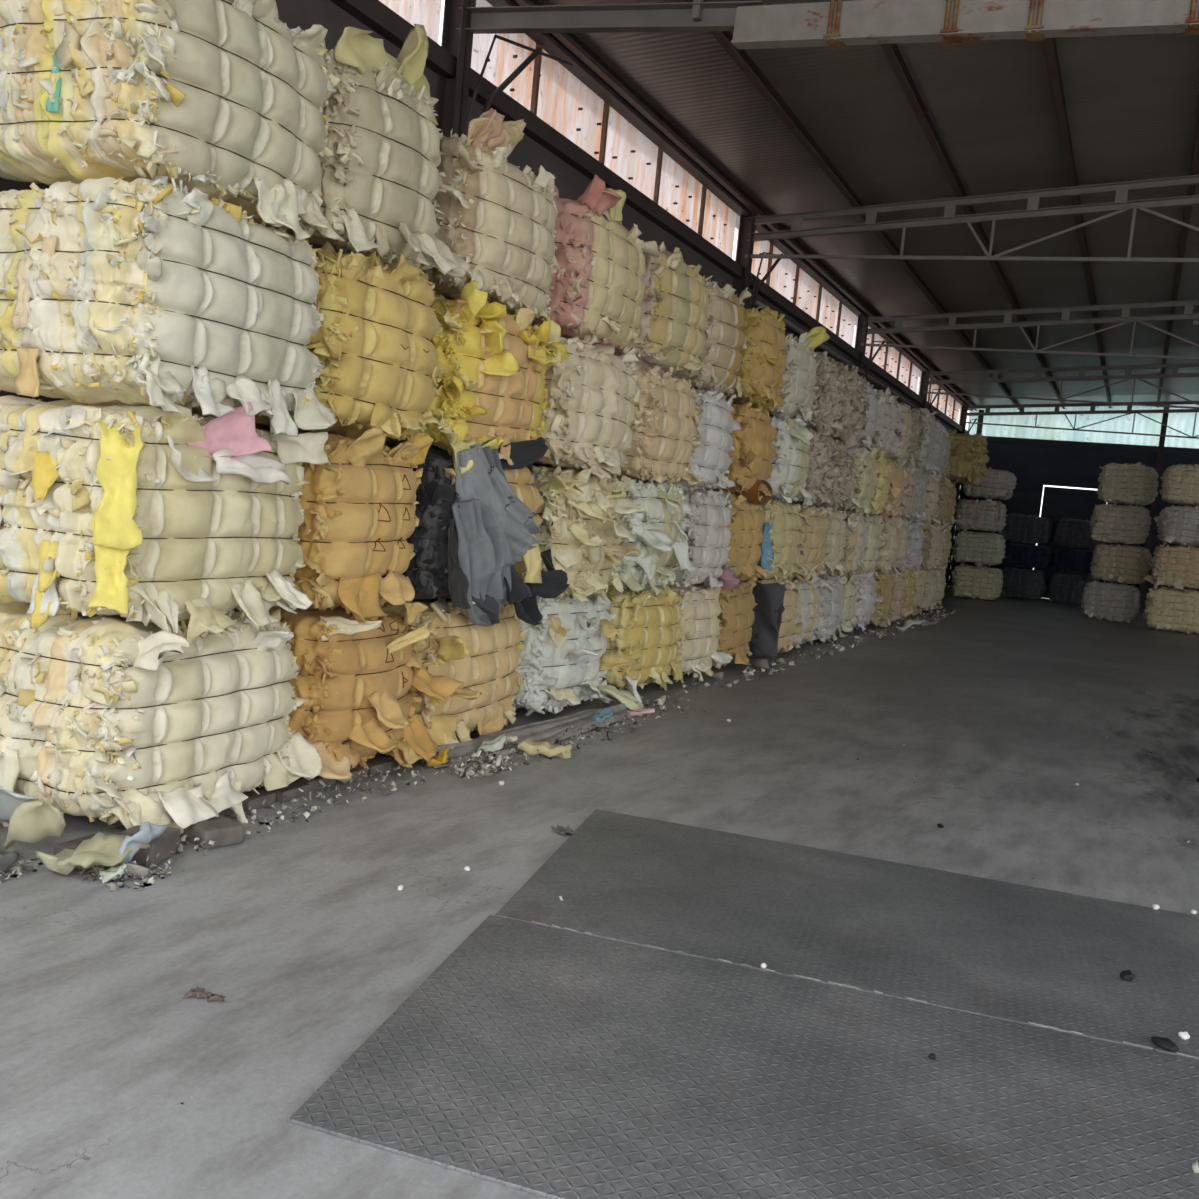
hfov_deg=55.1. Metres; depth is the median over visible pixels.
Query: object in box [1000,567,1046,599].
bale
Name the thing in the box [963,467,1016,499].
bale
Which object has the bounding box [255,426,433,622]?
bale
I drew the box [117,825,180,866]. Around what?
concrete block
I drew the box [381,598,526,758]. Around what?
bale
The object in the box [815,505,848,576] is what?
bale
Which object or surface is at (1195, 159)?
roof purlin
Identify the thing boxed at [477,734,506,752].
scrap
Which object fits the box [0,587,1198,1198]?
floor
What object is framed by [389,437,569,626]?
bale
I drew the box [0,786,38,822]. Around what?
scrap
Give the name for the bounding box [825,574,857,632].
bale
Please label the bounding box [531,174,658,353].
bale
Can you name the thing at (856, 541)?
bale
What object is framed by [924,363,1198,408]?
roof truss
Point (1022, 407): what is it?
roof truss
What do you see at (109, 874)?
scrap
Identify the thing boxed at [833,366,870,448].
bale
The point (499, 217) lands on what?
bale
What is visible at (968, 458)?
bale
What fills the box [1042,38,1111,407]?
roof purlin
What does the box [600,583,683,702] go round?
bale
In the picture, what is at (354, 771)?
brick
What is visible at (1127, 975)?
lump
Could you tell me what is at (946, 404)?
window
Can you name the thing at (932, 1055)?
lump
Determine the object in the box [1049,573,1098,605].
bale
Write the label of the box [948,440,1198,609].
wall
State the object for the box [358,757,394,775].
brick
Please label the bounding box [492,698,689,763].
debris
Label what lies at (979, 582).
bale
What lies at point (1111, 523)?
bale
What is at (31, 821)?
scrap
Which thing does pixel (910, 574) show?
bale
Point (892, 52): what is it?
roof purlin
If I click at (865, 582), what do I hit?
bale
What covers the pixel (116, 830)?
brick
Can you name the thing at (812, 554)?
bale
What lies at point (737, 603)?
bale
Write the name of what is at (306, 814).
debris
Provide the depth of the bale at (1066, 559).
30.75 m
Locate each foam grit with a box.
[181,684,1198,1172]
[640,606,954,705]
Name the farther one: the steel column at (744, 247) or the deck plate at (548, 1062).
the steel column at (744, 247)
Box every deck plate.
[289,915,1198,1198]
[495,809,1198,1059]
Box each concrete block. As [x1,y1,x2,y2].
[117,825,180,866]
[180,814,243,848]
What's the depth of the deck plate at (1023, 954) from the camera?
4.47 m
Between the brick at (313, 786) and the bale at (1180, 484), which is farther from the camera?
the bale at (1180, 484)
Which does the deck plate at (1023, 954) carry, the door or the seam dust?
the seam dust
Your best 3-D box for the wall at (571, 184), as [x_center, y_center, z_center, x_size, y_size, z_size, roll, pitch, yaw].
[2.998,-2.364,17.826,0.120,5.360,36.200,8,5,25]
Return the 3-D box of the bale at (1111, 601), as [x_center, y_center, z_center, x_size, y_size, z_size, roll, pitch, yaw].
[11.600,0.050,26.104,1.274,0.909,1.244,8,5,26]
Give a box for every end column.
[960,410,984,564]
[1139,407,1168,609]
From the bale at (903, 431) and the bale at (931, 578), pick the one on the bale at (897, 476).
the bale at (903, 431)
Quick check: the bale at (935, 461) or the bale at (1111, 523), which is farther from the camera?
the bale at (1111, 523)
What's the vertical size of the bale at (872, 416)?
0.994 m
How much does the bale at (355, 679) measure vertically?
0.916 m
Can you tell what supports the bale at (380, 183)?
on the bale at (376, 353)
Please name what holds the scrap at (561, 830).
on the floor
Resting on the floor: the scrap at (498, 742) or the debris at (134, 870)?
the debris at (134, 870)
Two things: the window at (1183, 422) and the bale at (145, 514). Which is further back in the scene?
the window at (1183, 422)
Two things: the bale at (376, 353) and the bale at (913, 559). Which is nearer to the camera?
the bale at (376, 353)
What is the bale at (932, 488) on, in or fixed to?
on the bale at (927, 529)
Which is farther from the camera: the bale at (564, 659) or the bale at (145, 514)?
the bale at (564, 659)
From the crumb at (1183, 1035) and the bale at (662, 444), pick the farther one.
the bale at (662, 444)
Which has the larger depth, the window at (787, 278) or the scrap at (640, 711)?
the window at (787, 278)
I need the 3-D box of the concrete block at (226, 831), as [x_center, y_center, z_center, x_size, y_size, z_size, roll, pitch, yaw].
[-1.618,0.963,4.788,0.220,0.080,0.180,9,6,40]
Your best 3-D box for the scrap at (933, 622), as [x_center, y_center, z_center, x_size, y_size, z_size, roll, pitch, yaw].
[5.481,0.387,19.181,0.316,0.143,0.207,5,5,-9]
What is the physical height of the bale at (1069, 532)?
0.838 m
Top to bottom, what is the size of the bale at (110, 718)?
0.997 m
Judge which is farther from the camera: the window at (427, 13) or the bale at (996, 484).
the bale at (996, 484)
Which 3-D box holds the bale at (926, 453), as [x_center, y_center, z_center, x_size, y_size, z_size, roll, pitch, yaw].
[5.312,-2.812,20.315,1.263,1.148,1.325,8,5,28]
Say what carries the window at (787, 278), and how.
in the wall at (571, 184)
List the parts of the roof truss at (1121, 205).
packing plate, packing plate, packing plate, rod, packing plate, packing plate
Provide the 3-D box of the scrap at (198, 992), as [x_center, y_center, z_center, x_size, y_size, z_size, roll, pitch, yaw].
[-1.149,1.155,3.353,0.125,0.029,0.069,8,5,25]
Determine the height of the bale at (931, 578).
0.981 m
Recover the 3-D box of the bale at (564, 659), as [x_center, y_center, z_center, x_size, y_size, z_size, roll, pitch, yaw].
[-0.509,0.335,8.428,1.474,0.958,1.500,8,5,27]
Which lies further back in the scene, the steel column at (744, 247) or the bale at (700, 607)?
the steel column at (744, 247)
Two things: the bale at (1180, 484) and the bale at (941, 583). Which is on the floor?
the bale at (941, 583)
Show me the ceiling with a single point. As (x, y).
(1132, 101)
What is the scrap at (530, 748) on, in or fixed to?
on the floor
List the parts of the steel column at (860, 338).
hanger rod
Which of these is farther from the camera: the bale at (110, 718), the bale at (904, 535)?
the bale at (904, 535)
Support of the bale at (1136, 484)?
on the bale at (1111, 523)
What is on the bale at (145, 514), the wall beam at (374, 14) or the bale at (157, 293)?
the bale at (157, 293)
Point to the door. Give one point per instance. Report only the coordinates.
(1058, 503)
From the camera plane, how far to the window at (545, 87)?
10.68 m
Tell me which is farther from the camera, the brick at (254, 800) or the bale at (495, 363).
the bale at (495, 363)
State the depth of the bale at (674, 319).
9.03 m
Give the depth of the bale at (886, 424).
16.74 m
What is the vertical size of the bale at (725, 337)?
1.016 m
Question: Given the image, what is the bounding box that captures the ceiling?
[540,0,1198,404]
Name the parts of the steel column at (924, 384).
hanger rod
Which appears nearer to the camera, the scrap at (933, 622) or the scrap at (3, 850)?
the scrap at (3, 850)
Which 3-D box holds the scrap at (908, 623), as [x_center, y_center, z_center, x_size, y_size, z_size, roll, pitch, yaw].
[4.767,0.377,17.767,0.395,0.266,0.277,5,5,-9]
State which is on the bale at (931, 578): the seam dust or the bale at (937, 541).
the bale at (937, 541)
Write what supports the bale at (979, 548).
on the bale at (979, 582)
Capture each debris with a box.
[0,853,42,883]
[73,852,183,890]
[170,761,437,856]
[439,750,518,778]
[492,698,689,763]
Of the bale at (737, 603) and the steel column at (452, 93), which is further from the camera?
the bale at (737, 603)
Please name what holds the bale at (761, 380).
on the bale at (750, 469)
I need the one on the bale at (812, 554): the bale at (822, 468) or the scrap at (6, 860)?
the bale at (822, 468)
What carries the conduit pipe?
attached to the steel column at (860, 338)
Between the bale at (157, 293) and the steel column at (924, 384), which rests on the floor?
the steel column at (924, 384)
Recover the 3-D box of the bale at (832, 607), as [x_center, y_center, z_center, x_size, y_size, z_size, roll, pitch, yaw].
[2.605,0.047,15.246,1.291,0.962,1.318,8,5,24]
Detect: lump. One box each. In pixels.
[928,1053,935,1059]
[1120,970,1135,980]
[1150,1036,1178,1051]
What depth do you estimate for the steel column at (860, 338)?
20.39 m
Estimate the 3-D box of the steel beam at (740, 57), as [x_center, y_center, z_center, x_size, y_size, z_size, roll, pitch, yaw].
[4.581,-4.891,17.014,0.073,0.100,36.150,8,5,25]
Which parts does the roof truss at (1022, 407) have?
rod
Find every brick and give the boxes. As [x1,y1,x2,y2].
[54,834,94,854]
[101,825,126,834]
[218,808,232,816]
[242,789,275,811]
[265,781,309,801]
[295,776,335,790]
[336,765,367,783]
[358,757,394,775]
[377,754,400,766]
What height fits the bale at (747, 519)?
0.943 m
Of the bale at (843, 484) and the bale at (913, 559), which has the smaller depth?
the bale at (843, 484)
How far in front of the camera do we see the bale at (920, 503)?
19.99 m
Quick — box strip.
[421,702,637,768]
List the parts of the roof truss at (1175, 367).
packing plate, packing plate, packing plate, rod, packing plate, packing plate, packing plate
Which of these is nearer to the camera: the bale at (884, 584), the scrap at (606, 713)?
the scrap at (606, 713)
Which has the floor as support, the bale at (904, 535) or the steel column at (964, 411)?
the steel column at (964, 411)
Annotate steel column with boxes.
[435,0,572,137]
[733,212,795,308]
[853,314,892,378]
[918,369,945,409]
[945,404,977,589]
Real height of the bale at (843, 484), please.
1.025 m
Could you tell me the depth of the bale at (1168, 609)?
23.60 m
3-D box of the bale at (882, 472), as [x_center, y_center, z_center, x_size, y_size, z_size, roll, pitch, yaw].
[3.707,-1.764,17.237,1.249,1.003,1.315,8,5,29]
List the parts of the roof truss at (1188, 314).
packing plate, packing plate, packing plate, rod, packing plate, packing plate, packing plate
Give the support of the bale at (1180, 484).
on the bale at (1176, 524)
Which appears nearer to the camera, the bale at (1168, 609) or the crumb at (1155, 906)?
the crumb at (1155, 906)
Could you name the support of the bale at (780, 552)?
on the bale at (775, 611)
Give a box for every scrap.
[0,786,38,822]
[0,845,8,853]
[0,845,23,871]
[2,797,65,848]
[35,831,149,874]
[98,863,126,883]
[114,822,166,865]
[182,986,225,1001]
[426,746,448,766]
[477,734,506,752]
[505,734,517,743]
[517,739,571,758]
[551,824,572,835]
[590,707,612,722]
[625,707,654,715]
[896,616,922,631]
[919,619,938,626]
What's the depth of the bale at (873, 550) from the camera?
16.93 m
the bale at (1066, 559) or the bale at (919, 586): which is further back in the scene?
the bale at (1066, 559)
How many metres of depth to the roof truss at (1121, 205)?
13.07 m
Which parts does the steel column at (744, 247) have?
hanger rod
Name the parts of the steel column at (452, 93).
hanger rod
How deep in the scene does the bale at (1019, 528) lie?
31.20 m
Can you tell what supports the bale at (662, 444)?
on the bale at (662, 543)
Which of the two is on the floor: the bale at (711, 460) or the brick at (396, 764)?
the brick at (396, 764)
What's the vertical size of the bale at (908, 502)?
1.023 m
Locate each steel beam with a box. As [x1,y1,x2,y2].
[514,0,977,410]
[685,0,1019,409]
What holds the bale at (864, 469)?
on the bale at (856, 541)
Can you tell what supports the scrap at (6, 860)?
on the floor
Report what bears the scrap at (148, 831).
on the floor
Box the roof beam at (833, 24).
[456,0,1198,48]
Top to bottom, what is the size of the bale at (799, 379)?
1.069 m
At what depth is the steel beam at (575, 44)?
12.21 m
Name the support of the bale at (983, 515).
on the bale at (979, 548)
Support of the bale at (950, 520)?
on the bale at (947, 544)
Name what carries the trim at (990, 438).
attached to the wall at (1026, 461)
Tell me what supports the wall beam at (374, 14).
attached to the wall at (571, 184)
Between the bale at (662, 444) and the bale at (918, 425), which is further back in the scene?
the bale at (918, 425)
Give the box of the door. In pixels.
[1034,486,1106,597]
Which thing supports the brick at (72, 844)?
on the floor
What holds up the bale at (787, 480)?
on the bale at (780, 552)
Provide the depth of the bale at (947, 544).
23.31 m
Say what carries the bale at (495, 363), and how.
on the bale at (476, 546)
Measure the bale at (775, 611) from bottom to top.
0.936 m
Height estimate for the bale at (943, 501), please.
1.011 m
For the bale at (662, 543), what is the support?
on the bale at (648, 625)
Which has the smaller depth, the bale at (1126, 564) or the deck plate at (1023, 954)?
the deck plate at (1023, 954)
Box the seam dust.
[532,921,1198,1057]
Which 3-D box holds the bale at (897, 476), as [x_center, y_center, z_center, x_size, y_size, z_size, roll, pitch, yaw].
[4.219,-1.798,18.285,1.231,1.078,1.330,7,5,19]
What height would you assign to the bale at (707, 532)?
0.958 m
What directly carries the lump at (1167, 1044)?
on the deck plate at (1023, 954)
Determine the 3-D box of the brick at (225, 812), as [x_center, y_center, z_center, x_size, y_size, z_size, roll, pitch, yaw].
[-1.723,0.938,5.129,0.110,0.052,0.210,8,5,26]
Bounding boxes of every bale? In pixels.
[0,0,344,241]
[0,176,335,436]
[0,395,328,644]
[0,601,321,834]
[228,602,463,782]
[255,240,446,441]
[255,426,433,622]
[266,24,469,277]
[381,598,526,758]
[384,280,568,473]
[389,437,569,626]
[422,108,557,320]
[507,593,642,715]
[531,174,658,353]
[531,464,644,602]
[533,332,640,480]
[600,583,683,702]
[610,361,706,489]
[610,476,696,596]
[614,240,711,377]
[632,387,740,489]
[638,482,742,589]
[656,583,731,681]
[680,280,751,397]
[693,579,756,666]
[706,402,778,505]
[723,306,789,411]
[726,492,768,581]
[741,578,796,658]
[756,498,802,581]
[762,326,829,421]
[767,415,813,505]
[778,575,823,647]
[782,426,841,508]
[785,501,830,583]
[798,351,849,437]
[811,575,847,642]
[812,439,858,511]
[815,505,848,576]
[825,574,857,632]
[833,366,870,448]
[837,508,872,575]
[840,443,877,517]
[845,571,883,631]
[855,382,878,451]
[859,514,889,572]
[869,570,893,626]
[870,387,898,457]
[870,451,891,514]
[874,515,902,574]
[883,458,907,517]
[884,402,913,466]
[888,570,906,622]
[893,518,911,572]
[897,462,919,520]
[897,569,919,619]
[903,519,928,570]
[905,408,925,466]
[905,471,930,522]
[911,568,927,615]
[916,408,938,472]
[916,520,931,569]
[920,568,940,612]
[922,471,941,523]
[924,420,942,475]
[926,523,946,569]
[927,423,950,477]
[931,474,950,524]
[934,567,946,608]
[938,523,951,569]
[945,481,957,525]
[946,429,989,485]
[950,562,1002,600]
[952,529,1005,566]
[955,498,1006,532]
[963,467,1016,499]
[1000,513,1052,543]
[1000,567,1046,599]
[1002,543,1051,569]
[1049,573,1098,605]
[1050,517,1104,548]
[1053,546,1092,573]
[1079,581,1140,622]
[1089,504,1150,544]
[1090,544,1151,584]
[1097,462,1158,505]
[1143,543,1198,589]
[1143,586,1198,633]
[1154,505,1198,546]
[1160,464,1198,506]
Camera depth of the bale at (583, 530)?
7.89 m
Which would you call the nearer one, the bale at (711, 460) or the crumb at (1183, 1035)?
the crumb at (1183, 1035)
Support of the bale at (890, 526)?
on the bale at (884, 584)
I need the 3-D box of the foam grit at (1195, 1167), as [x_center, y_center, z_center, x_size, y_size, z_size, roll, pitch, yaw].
[2.317,1.221,6.199,5.608,0.069,10.401,8,5,25]
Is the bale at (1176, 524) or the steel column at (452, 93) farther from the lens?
the bale at (1176, 524)
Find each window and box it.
[379,0,441,42]
[471,0,736,257]
[735,216,855,346]
[854,317,919,392]
[918,370,959,422]
[967,404,1198,448]
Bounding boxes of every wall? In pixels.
[0,0,960,587]
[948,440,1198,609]
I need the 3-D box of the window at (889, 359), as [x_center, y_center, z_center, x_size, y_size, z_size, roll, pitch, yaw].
[5.965,-4.857,23.463,0.070,0.700,6.600,8,5,25]
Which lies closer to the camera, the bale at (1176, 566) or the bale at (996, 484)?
the bale at (1176, 566)
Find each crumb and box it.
[1152,904,1159,909]
[1178,1031,1189,1039]
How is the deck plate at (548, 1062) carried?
on the floor
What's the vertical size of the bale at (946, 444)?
1.069 m
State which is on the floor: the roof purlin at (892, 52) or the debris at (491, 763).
the debris at (491, 763)
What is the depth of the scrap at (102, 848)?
4.24 m
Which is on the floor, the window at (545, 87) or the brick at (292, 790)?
the brick at (292, 790)
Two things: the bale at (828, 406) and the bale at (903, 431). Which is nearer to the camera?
the bale at (828, 406)
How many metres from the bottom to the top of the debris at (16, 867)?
0.079 m
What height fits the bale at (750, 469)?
1.015 m
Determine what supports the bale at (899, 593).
on the floor
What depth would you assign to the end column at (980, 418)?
33.67 m
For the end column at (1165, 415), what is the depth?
31.76 m
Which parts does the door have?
rail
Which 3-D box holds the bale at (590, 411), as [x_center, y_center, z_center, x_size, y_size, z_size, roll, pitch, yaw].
[-0.418,-1.401,8.293,1.282,0.999,1.488,7,5,20]
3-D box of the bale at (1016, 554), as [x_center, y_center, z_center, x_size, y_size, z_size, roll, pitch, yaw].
[11.767,-1.212,31.733,1.298,0.705,1.219,8,6,29]
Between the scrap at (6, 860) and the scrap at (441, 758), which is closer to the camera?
the scrap at (6, 860)
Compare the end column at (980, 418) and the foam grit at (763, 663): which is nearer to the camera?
the foam grit at (763, 663)
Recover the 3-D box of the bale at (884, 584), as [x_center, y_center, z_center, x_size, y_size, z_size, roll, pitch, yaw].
[4.074,-0.082,18.454,1.215,1.005,1.294,8,5,27]
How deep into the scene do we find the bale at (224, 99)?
4.50 m
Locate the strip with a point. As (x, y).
(547, 731)
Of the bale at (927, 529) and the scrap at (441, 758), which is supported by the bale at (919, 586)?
the bale at (927, 529)
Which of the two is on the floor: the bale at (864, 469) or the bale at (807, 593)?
the bale at (807, 593)
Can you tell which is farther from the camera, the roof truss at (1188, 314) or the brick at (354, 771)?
the roof truss at (1188, 314)
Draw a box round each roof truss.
[745,175,1198,262]
[861,300,1198,359]
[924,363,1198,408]
[963,401,1198,438]
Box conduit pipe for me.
[755,299,955,433]
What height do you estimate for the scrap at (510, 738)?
0.065 m
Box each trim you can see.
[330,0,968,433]
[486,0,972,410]
[986,436,1198,452]

